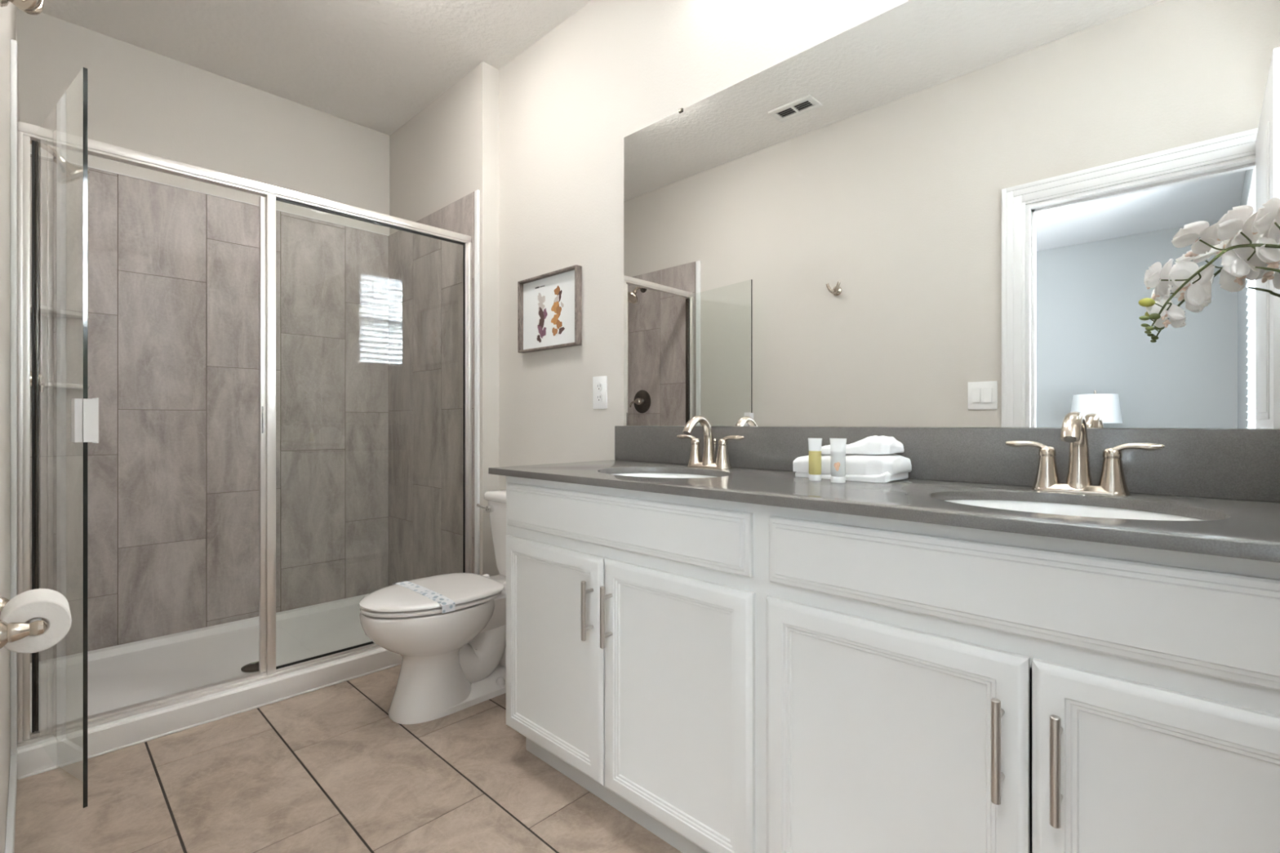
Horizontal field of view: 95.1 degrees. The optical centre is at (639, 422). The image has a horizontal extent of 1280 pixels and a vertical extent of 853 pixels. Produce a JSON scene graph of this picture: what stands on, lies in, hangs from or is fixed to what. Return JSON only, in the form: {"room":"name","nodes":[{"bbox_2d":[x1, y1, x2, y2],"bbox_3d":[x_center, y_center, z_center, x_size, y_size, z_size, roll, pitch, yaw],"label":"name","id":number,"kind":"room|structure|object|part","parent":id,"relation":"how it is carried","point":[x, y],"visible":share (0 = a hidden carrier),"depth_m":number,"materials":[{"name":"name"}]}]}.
{"room":"bathroom","nodes":[
{"label":"bathroom","id":0,"kind":"room"},
{"bbox_2d":[0,1,19,852],"bbox_3d":[-1.159,-0.330,0.991,3.904,2.740,0.123,0,0,44],"label":"wall","id":1,"kind":"structure","parent":0,"point":[9,97],"depth_m":1.49,"materials":[{"name":"grey paint"}]},
{"bbox_2d":[4,754,17,852],"bbox_3d":[-1.166,0.998,1.073,1.811,0.085,0.013,0,0,44],"label":"baseboard","id":2,"kind":"structure","parent":1,"relation":"attached to","point":[11,800],"depth_m":1.46,"materials":[{"name":"white paint"}]},
{"bbox_3d":[-1.811,-0.070,1.693,0.034,2.060,0.013,0,0,44],"label":"edge trim","id":3,"kind":"part","parent":1,"relation":"part of","materials":[{"name":"white paint"}]},
{"bbox_2d":[0,0,44,15],"bbox_3d":[-1.082,-0.750,1.024,0.084,0.065,0.058,0,0,44],"label":"robe hook","id":4,"kind":"object","parent":1,"relation":"attached to","point":[34,7],"visible":1,"depth_m":1.02,"materials":[{"name":"silver metal"}]},
{"bbox_2d":[0,596,47,648],"bbox_3d":[-1.017,0.322,0.962,0.212,0.048,0.058,0,0,44],"label":"paper holder","id":5,"kind":"object","parent":1,"relation":"attached to","point":[11,632],"visible":0.48,"depth_m":0.90,"materials":[{"name":"silver metal"}]},
{"bbox_3d":[-1.076,0.322,1.019,0.048,0.048,0.058,0,0,44],"label":"post","id":6,"kind":"part","parent":5,"relation":"part of","materials":[{"name":"silver metal"}]},
{"bbox_3d":[-0.958,0.322,0.905,0.048,0.048,0.058,0,0,44],"label":"post","id":7,"kind":"part","parent":5,"relation":"part of","materials":[{"name":"silver metal"}]},
{"bbox_2d":[0,588,71,653],"bbox_3d":[-1.006,0.328,0.974,0.100,0.083,0.083,0,0,44],"label":"toilet paper roll","id":8,"kind":"object","parent":5,"relation":"on","point":[51,606],"visible":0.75,"depth_m":0.95,"materials":[{"name":"white paper"}]},
{"bbox_2d":[30,371,44,391],"bbox_3d":[-2.160,-0.155,2.081,0.172,0.172,0.065,0,0,44],"label":"shower valve","id":9,"kind":"object","parent":1,"relation":"attached to","point":[41,378],"visible":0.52,"depth_m":2.09,"materials":[{"name":"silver metal"}]},
{"bbox_3d":[-2.171,-0.139,2.125,0.022,0.053,0.078,0,0,-37],"label":"lever","id":10,"kind":"part","parent":9,"relation":"part of","materials":[{"name":"silver metal"}]},
{"bbox_2d":[30,140,89,183],"bbox_3d":[-2.106,-0.948,2.109,0.104,0.162,0.180,0,0,44],"label":"sprayer","id":11,"kind":"object","parent":1,"relation":"attached to","point":[68,172],"visible":0.7,"depth_m":2.11,"materials":[{"name":"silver metal"}]},
{"bbox_3d":[-2.127,-0.972,2.090,0.108,0.067,0.021,0,0,-43],"label":"arm","id":12,"kind":"part","parent":11,"relation":"part of","materials":[{"name":"silver metal"}]},
{"bbox_2d":[16,7,389,662],"bbox_3d":[-2.047,-0.330,2.947,0.112,2.740,1.715,0,0,44],"label":"wall","id":13,"kind":"structure","parent":0,"point":[173,260],"depth_m":2.77,"materials":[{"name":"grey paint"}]},
{"bbox_2d":[30,303,89,319],"bbox_3d":[-2.370,-0.451,2.381,0.205,0.018,0.205,0,0,44],"label":"corner shelf","id":14,"kind":"object","parent":13,"relation":"attached to","point":[43,310],"visible":0.69,"depth_m":2.39,"materials":[{"name":"grey ceramic"}]},
{"bbox_2d":[30,382,89,389],"bbox_3d":[-2.370,-0.151,2.381,0.205,0.018,0.205,0,0,44],"label":"corner shelf","id":15,"kind":"object","parent":13,"relation":"attached to","point":[47,384],"visible":0.63,"depth_m":2.40,"materials":[{"name":"grey ceramic"}]},
{"bbox_3d":[-2.004,-1.103,2.920,0.012,0.005,1.491,0,0,44],"label":"edge trim","id":16,"kind":"part","parent":13,"relation":"part of","materials":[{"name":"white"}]},
{"bbox_2d":[41,0,591,135],"bbox_3d":[-0.609,-1.750,1.635,4.004,0.100,1.815,0,0,44],"label":"ceiling","id":17,"kind":"structure","parent":0,"point":[374,64],"depth_m":2.60,"materials":[{"name":"white paint"}]},
{"bbox_2d":[13,664,682,852],"bbox_3d":[-0.247,1.046,1.295,2.910,0.012,1.645,0,0,44],"label":"floor","id":18,"kind":"structure","parent":0,"point":[328,769],"depth_m":1.65,"materials":[{"name":"beige tile"}]},
{"bbox_2d":[17,593,402,779],"bbox_3d":[-1.645,0.999,2.575,0.982,0.085,1.490,0,0,44],"label":"shower pan","id":19,"kind":"object","parent":18,"relation":"on","point":[122,675],"visible":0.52,"depth_m":2.35,"materials":[{"name":"white plastic"}]},
{"bbox_2d":[17,67,471,808],"bbox_3d":[-1.135,0.033,2.086,0.600,1.848,1.490,0,0,44],"label":"shower door frame","id":20,"kind":"structure","parent":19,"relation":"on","point":[26,132],"depth_m":2.01,"materials":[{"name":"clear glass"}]},
{"bbox_3d":[-1.821,0.041,1.767,0.026,1.774,0.008,0,0,44],"label":"hinge rail","id":21,"kind":"part","parent":20,"relation":"part of","materials":[{"name":"silver metal"}]},
{"bbox_3d":[-1.368,-0.005,1.443,0.044,0.112,0.042,0,0,36],"label":"door handle","id":22,"kind":"part","parent":20,"relation":"part of","materials":[{"name":"white paint"}]},
{"bbox_3d":[-1.335,-0.872,2.277,0.044,0.038,1.490,0,0,44],"label":"header rail","id":23,"kind":"part","parent":20,"relation":"part of","materials":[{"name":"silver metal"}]},
{"bbox_3d":[-1.408,-0.010,2.185,0.004,0.100,0.003,0,0,44],"label":"strike plate","id":24,"kind":"part","parent":20,"relation":"part of","materials":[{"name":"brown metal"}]},
{"bbox_3d":[-1.397,0.043,2.212,0.036,1.806,0.030,0,0,44],"label":"post","id":25,"kind":"part","parent":20,"relation":"part of","materials":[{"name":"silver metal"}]},
{"bbox_2d":[359,488,506,724],"bbox_3d":[-0.669,0.667,2.262,0.423,0.746,0.786,0,0,44],"label":"toilet","id":26,"kind":"object","parent":18,"relation":"on","point":[453,661],"visible":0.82,"depth_m":2.08,"materials":[{"name":"white ceramic"}]},
{"bbox_2d":[391,581,455,613],"bbox_3d":[-0.792,0.626,2.127,0.393,0.036,0.048,0,0,44],"label":"band","id":27,"kind":"object","parent":26,"relation":"on","point":[447,605],"visible":0.94,"depth_m":2.06,"materials":[{"name":"white paper"}]},
{"bbox_3d":[-0.771,0.644,2.149,0.380,0.019,0.478,0,0,44],"label":"seat","id":28,"kind":"part","parent":26,"relation":"part of","materials":[{"name":"white plastic"}]},
{"bbox_3d":[-0.767,0.622,2.153,0.384,0.024,0.493,0,0,44],"label":"lid","id":29,"kind":"part","parent":26,"relation":"part of","materials":[{"name":"white plastic"}]},
{"bbox_3d":[-0.663,0.367,2.512,0.088,0.034,0.031,0,0,39],"label":"flush lever","id":30,"kind":"part","parent":26,"relation":"part of","materials":[{"name":"silver metal"}]},
{"bbox_3d":[-0.466,0.315,2.467,0.414,0.040,0.209,0,0,44],"label":"tank lid","id":31,"kind":"part","parent":26,"relation":"part of","materials":[{"name":"white ceramic"}]},
{"bbox_3d":[-0.462,0.494,2.471,0.388,0.319,0.193,0,0,44],"label":"tank","id":32,"kind":"part","parent":26,"relation":"part of","materials":[{"name":"white ceramic"}]},
{"bbox_2d":[506,475,762,852],"bbox_3d":[0.078,0.601,1.686,0.928,0.878,0.582,0,0,44],"label":"vanity cabinet","id":33,"kind":"object","parent":18,"relation":"on","point":[634,618],"visible":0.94,"depth_m":1.41,"materials":[{"name":"white paint"}]},
{"bbox_3d":[-0.254,0.643,1.665,0.446,0.587,0.019,0,0,44],"label":"door","id":34,"kind":"part","parent":33,"relation":"part of","materials":[{"name":"white paint"}]},
{"bbox_3d":[-0.137,0.484,1.514,0.013,0.152,0.037,0,0,44],"label":"bar pull","id":35,"kind":"part","parent":33,"relation":"part of","materials":[{"name":"silver metal"}]},
{"bbox_3d":[-0.085,0.484,1.464,0.013,0.152,0.037,0,0,44],"label":"bar pull","id":36,"kind":"part","parent":33,"relation":"part of","materials":[{"name":"silver metal"}]},
{"bbox_3d":[-0.092,0.253,1.509,0.885,0.130,0.020,0,0,44],"label":"false drawer","id":37,"kind":"part","parent":33,"relation":"part of","materials":[{"name":"white paint"}]},
{"bbox_3d":[0.071,0.643,1.353,0.446,0.587,0.019,0,0,44],"label":"door","id":38,"kind":"part","parent":33,"relation":"part of","materials":[{"name":"white paint"}]},
{"bbox_2d":[488,459,1279,562],"bbox_3d":[0.422,0.152,1.371,1.946,0.020,0.568,0,0,44],"label":"countertop","id":39,"kind":"structure","parent":33,"relation":"on","point":[1246,529],"depth_m":1.07,"materials":[{"name":"grey stone"}]},
{"bbox_2d":[613,472,716,478],"bbox_3d":[0.065,0.238,1.687,0.462,0.152,0.355,0,0,44],"label":"basin","id":40,"kind":"object","parent":39,"relation":"in","point":[635,474],"visible":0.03,"depth_m":1.86,"materials":[{"name":"white ceramic"}]},
{"bbox_2d":[676,415,744,469],"bbox_3d":[0.217,0.060,1.846,0.186,0.164,0.192,0,0,-2],"label":"faucet","id":41,"kind":"object","parent":39,"relation":"on","point":[708,461],"visible":1,"depth_m":1.83,"materials":[{"name":"silver metal"}]},
{"bbox_3d":[0.157,0.054,1.905,0.093,0.030,0.031,0,0,44],"label":"lever","id":42,"kind":"part","parent":41,"relation":"part of","materials":[{"name":"silver metal"}]},
{"bbox_3d":[0.179,0.104,1.883,0.051,0.068,0.051,0,0,44],"label":"handle","id":43,"kind":"part","parent":41,"relation":"part of","materials":[{"name":"silver metal"}]},
{"bbox_3d":[0.184,0.058,1.812,0.049,0.160,0.145,0,0,44],"label":"spout","id":44,"kind":"part","parent":41,"relation":"part of","materials":[{"name":"silver metal"}]},
{"bbox_3d":[0.217,0.134,1.846,0.161,0.016,0.053,0,0,44],"label":"plate","id":45,"kind":"part","parent":41,"relation":"part of","materials":[{"name":"silver metal"}]},
{"bbox_3d":[0.238,0.094,1.862,0.011,0.084,0.011,0,0,44],"label":"lift rod","id":46,"kind":"part","parent":41,"relation":"part of","materials":[{"name":"silver metal"}]},
{"bbox_3d":[0.256,0.104,1.809,0.051,0.068,0.051,0,0,44],"label":"handle","id":47,"kind":"part","parent":41,"relation":"part of","materials":[{"name":"silver metal"}]},
{"bbox_3d":[0.279,0.054,1.787,0.093,0.030,0.031,0,0,44],"label":"lever","id":48,"kind":"part","parent":41,"relation":"part of","materials":[{"name":"silver metal"}]},
{"bbox_2d":[808,438,822,480],"bbox_3d":[0.429,0.090,1.435,0.029,0.103,0.029,0,0,-1],"label":"toiletry tube","id":49,"kind":"object","parent":39,"relation":"on","point":[814,444],"visible":1,"depth_m":1.42,"materials":[{"name":"white"}]},
{"bbox_2d":[829,438,846,483],"bbox_3d":[0.468,0.089,1.383,0.033,0.104,0.035,0,0,-8],"label":"toiletry tube","id":50,"kind":"object","parent":39,"relation":"on","point":[837,446],"visible":1,"depth_m":1.37,"materials":[{"name":"white plastic"}]},
{"bbox_2d":[834,462,839,471],"bbox_3d":[0.461,0.103,1.371,0.014,0.021,0.004,0,0,44],"label":"label","id":51,"kind":"object","parent":50,"relation":"on","point":[837,464],"depth_m":1.37,"materials":[{"name":"paper"}]},
{"bbox_2d":[792,453,911,483],"bbox_3d":[0.540,0.108,1.502,0.277,0.067,0.164,0,0,44],"label":"folded hand towel","id":52,"kind":"object","parent":39,"relation":"on","point":[887,468],"visible":0.74,"depth_m":1.41,"materials":[{"name":"white fabric"}]},
{"bbox_2d":[821,435,903,454],"bbox_3d":[0.557,0.057,1.500,0.210,0.050,0.131,0,0,44],"label":"washcloth","id":53,"kind":"object","parent":52,"relation":"on","point":[872,445],"visible":0.75,"depth_m":1.43,"materials":[{"name":"white fabric"}]},
{"bbox_2d":[944,499,1204,520],"bbox_3d":[0.743,0.238,1.036,0.462,0.152,0.355,0,0,44],"label":"basin","id":54,"kind":"object","parent":39,"relation":"in","point":[1024,506],"visible":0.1,"depth_m":1.16,"materials":[{"name":"white ceramic"}]},
{"bbox_2d":[1004,411,1164,496],"bbox_3d":[0.895,0.060,1.195,0.186,0.164,0.192,0,0,-2],"label":"faucet","id":55,"kind":"object","parent":39,"relation":"on","point":[1112,482],"visible":1,"depth_m":1.18,"materials":[{"name":"silver metal"}]},
{"bbox_3d":[0.834,0.054,1.254,0.093,0.030,0.031,0,0,44],"label":"lever","id":56,"kind":"part","parent":55,"relation":"part of","materials":[{"name":"silver metal"}]},
{"bbox_3d":[0.857,0.104,1.232,0.051,0.068,0.051,0,0,44],"label":"handle","id":57,"kind":"part","parent":55,"relation":"part of","materials":[{"name":"silver metal"}]},
{"bbox_3d":[0.862,0.058,1.160,0.049,0.160,0.145,0,0,44],"label":"spout","id":58,"kind":"part","parent":55,"relation":"part of","materials":[{"name":"silver metal"}]},
{"bbox_3d":[0.895,0.134,1.195,0.161,0.016,0.053,0,0,44],"label":"plate","id":59,"kind":"part","parent":55,"relation":"part of","materials":[{"name":"silver metal"}]},
{"bbox_3d":[0.934,0.104,1.158,0.051,0.068,0.051,0,0,44],"label":"handle","id":60,"kind":"part","parent":55,"relation":"part of","materials":[{"name":"silver metal"}]},
{"bbox_3d":[0.956,0.054,1.136,0.093,0.030,0.031,0,0,44],"label":"lever","id":61,"kind":"part","parent":55,"relation":"part of","materials":[{"name":"silver metal"}]},
{"bbox_2d":[1138,197,1279,333],"bbox_3d":[1.091,-0.124,0.986,0.143,0.532,0.374,0,0,-29],"label":"orchid","id":62,"kind":"object","parent":39,"relation":"on","point":[1265,254],"visible":1,"depth_m":1.06,"materials":[{"name":"white plant"}]},
{"bbox_3d":[0.990,-0.276,1.112,0.086,0.067,0.029,0,0,-29],"label":"flower","id":63,"kind":"part","parent":62,"relation":"part of","materials":[{"name":"white plant"}]},
{"bbox_3d":[1.000,-0.218,1.115,0.068,0.051,0.020,0,0,5],"label":"flower","id":64,"kind":"part","parent":62,"relation":"part of","materials":[{"name":"white plant"}]},
{"bbox_3d":[1.028,-0.259,1.093,0.082,0.083,0.024,0,0,7],"label":"flower","id":65,"kind":"part","parent":62,"relation":"part of","materials":[{"name":"white plant"}]},
{"bbox_3d":[1.027,-0.339,1.076,0.075,0.046,0.085,0,0,44],"label":"flower","id":66,"kind":"part","parent":62,"relation":"part of","materials":[{"name":"white plant"}]},
{"bbox_3d":[1.057,-0.136,0.999,0.295,0.355,0.052,0,0,44],"label":"stem","id":67,"kind":"part","parent":62,"relation":"part of","materials":[{"name":"green plant"}]},
{"bbox_3d":[1.073,-0.342,1.051,0.104,0.075,0.067,0,0,2],"label":"flower","id":68,"kind":"part","parent":62,"relation":"part of","materials":[{"name":"white plant"}]},
{"bbox_3d":[1.076,-0.293,1.042,0.093,0.073,0.024,0,0,-10],"label":"flower","id":69,"kind":"part","parent":62,"relation":"part of","materials":[{"name":"white plant"}]},
{"bbox_3d":[1.095,-0.352,1.006,0.107,0.074,0.048,0,0,-30],"label":"flower","id":70,"kind":"part","parent":62,"relation":"part of","materials":[{"name":"white plant"}]},
{"bbox_3d":[1.105,-0.113,0.943,0.021,0.309,0.158,0,0,-32],"label":"stem","id":71,"kind":"part","parent":62,"relation":"part of","materials":[{"name":"green plant"}]},
{"bbox_3d":[1.109,-0.284,1.014,0.087,0.079,0.024,0,0,-2],"label":"flower","id":72,"kind":"part","parent":62,"relation":"part of","materials":[{"name":"white plant"}]},
{"bbox_2d":[762,504,1279,852],"bbox_3d":[0.747,0.601,1.043,0.928,0.878,0.582,0,0,44],"label":"vanity cabinet","id":73,"kind":"object","parent":18,"relation":"on","point":[927,687],"visible":0.96,"depth_m":0.88,"materials":[{"name":"white paint"}]},
{"bbox_3d":[0.415,0.643,1.022,0.446,0.587,0.019,0,0,44],"label":"door","id":74,"kind":"part","parent":73,"relation":"part of","materials":[{"name":"white paint"}]},
{"bbox_3d":[0.532,0.484,0.871,0.013,0.152,0.037,0,0,44],"label":"bar pull","id":75,"kind":"part","parent":73,"relation":"part of","materials":[{"name":"silver metal"}]},
{"bbox_3d":[0.577,0.253,0.866,0.885,0.130,0.020,0,0,44],"label":"false drawer","id":76,"kind":"part","parent":73,"relation":"part of","materials":[{"name":"white paint"}]},
{"bbox_3d":[0.584,0.484,0.821,0.013,0.152,0.037,0,0,44],"label":"bar pull","id":77,"kind":"part","parent":73,"relation":"part of","materials":[{"name":"silver metal"}]},
{"bbox_3d":[0.740,0.643,0.710,0.446,0.587,0.019,0,0,44],"label":"door","id":78,"kind":"part","parent":73,"relation":"part of","materials":[{"name":"white paint"}]},
{"bbox_2d":[388,62,498,586],"bbox_3d":[-1.086,-0.330,3.142,1.029,2.740,0.103,0,0,44],"label":"wall","id":79,"kind":"structure","parent":0,"point":[444,160],"depth_m":3.00,"materials":[{"name":"grey paint"}]},
{"bbox_3d":[-0.773,-0.070,2.779,0.028,2.060,0.013,0,0,44],"label":"edge trim","id":80,"kind":"part","parent":79,"relation":"part of","materials":[{"name":"white paint"}]},
{"bbox_2d":[498,0,1279,574],"bbox_3d":[-0.008,-0.330,2.261,4.004,2.740,0.120,0,0,44],"label":"wall","id":81,"kind":"structure","parent":0,"point":[611,70],"depth_m":2.35,"materials":[{"name":"grey paint"}]},
{"bbox_2d":[517,265,582,353],"bbox_3d":[-0.396,-0.478,2.529,0.411,0.323,0.032,0,0,44],"label":"picture frame","id":82,"kind":"object","parent":81,"relation":"attached to","point":[549,304],"visible":1,"depth_m":2.52,"materials":[{"name":"grey wood"}]},
{"bbox_2d":[592,375,607,408],"bbox_3d":[-0.159,-0.118,2.317,0.082,0.129,0.009,0,0,44],"label":"wall outlet","id":83,"kind":"object","parent":81,"relation":"attached to","point":[599,384],"visible":1,"depth_m":2.31,"materials":[{"name":"white plastic"}]},
{"bbox_2d":[595,382,602,391],"bbox_3d":[-0.161,-0.141,2.315,0.033,0.035,0.003,0,0,44],"label":"socket","id":84,"kind":"object","parent":83,"relation":"attached to","point":[598,385],"depth_m":2.31,"materials":[{"name":"grey plastic"}]},
{"bbox_2d":[595,393,602,402],"bbox_3d":[-0.161,-0.097,2.315,0.033,0.035,0.003,0,0,44],"label":"socket","id":85,"kind":"object","parent":83,"relation":"attached to","point":[598,396],"depth_m":2.31,"materials":[{"name":"grey plastic"}]},
{"bbox_2d":[614,426,1279,502],"bbox_3d":[0.612,0.077,1.568,1.946,0.129,0.020,0,0,44],"label":"backsplash","id":86,"kind":"structure","parent":81,"relation":"attached to","point":[1224,464],"depth_m":1.32,"materials":[{"name":"grey stone"}]},
{"bbox_2d":[623,0,1279,428],"bbox_3d":[0.618,-0.537,1.570,1.883,1.096,0.008,0,0,44],"label":"wall mirror","id":87,"kind":"object","parent":81,"relation":"attached to","point":[926,213],"visible":1,"depth_m":1.41,"materials":[{"name":"white mirror"}]}
]}

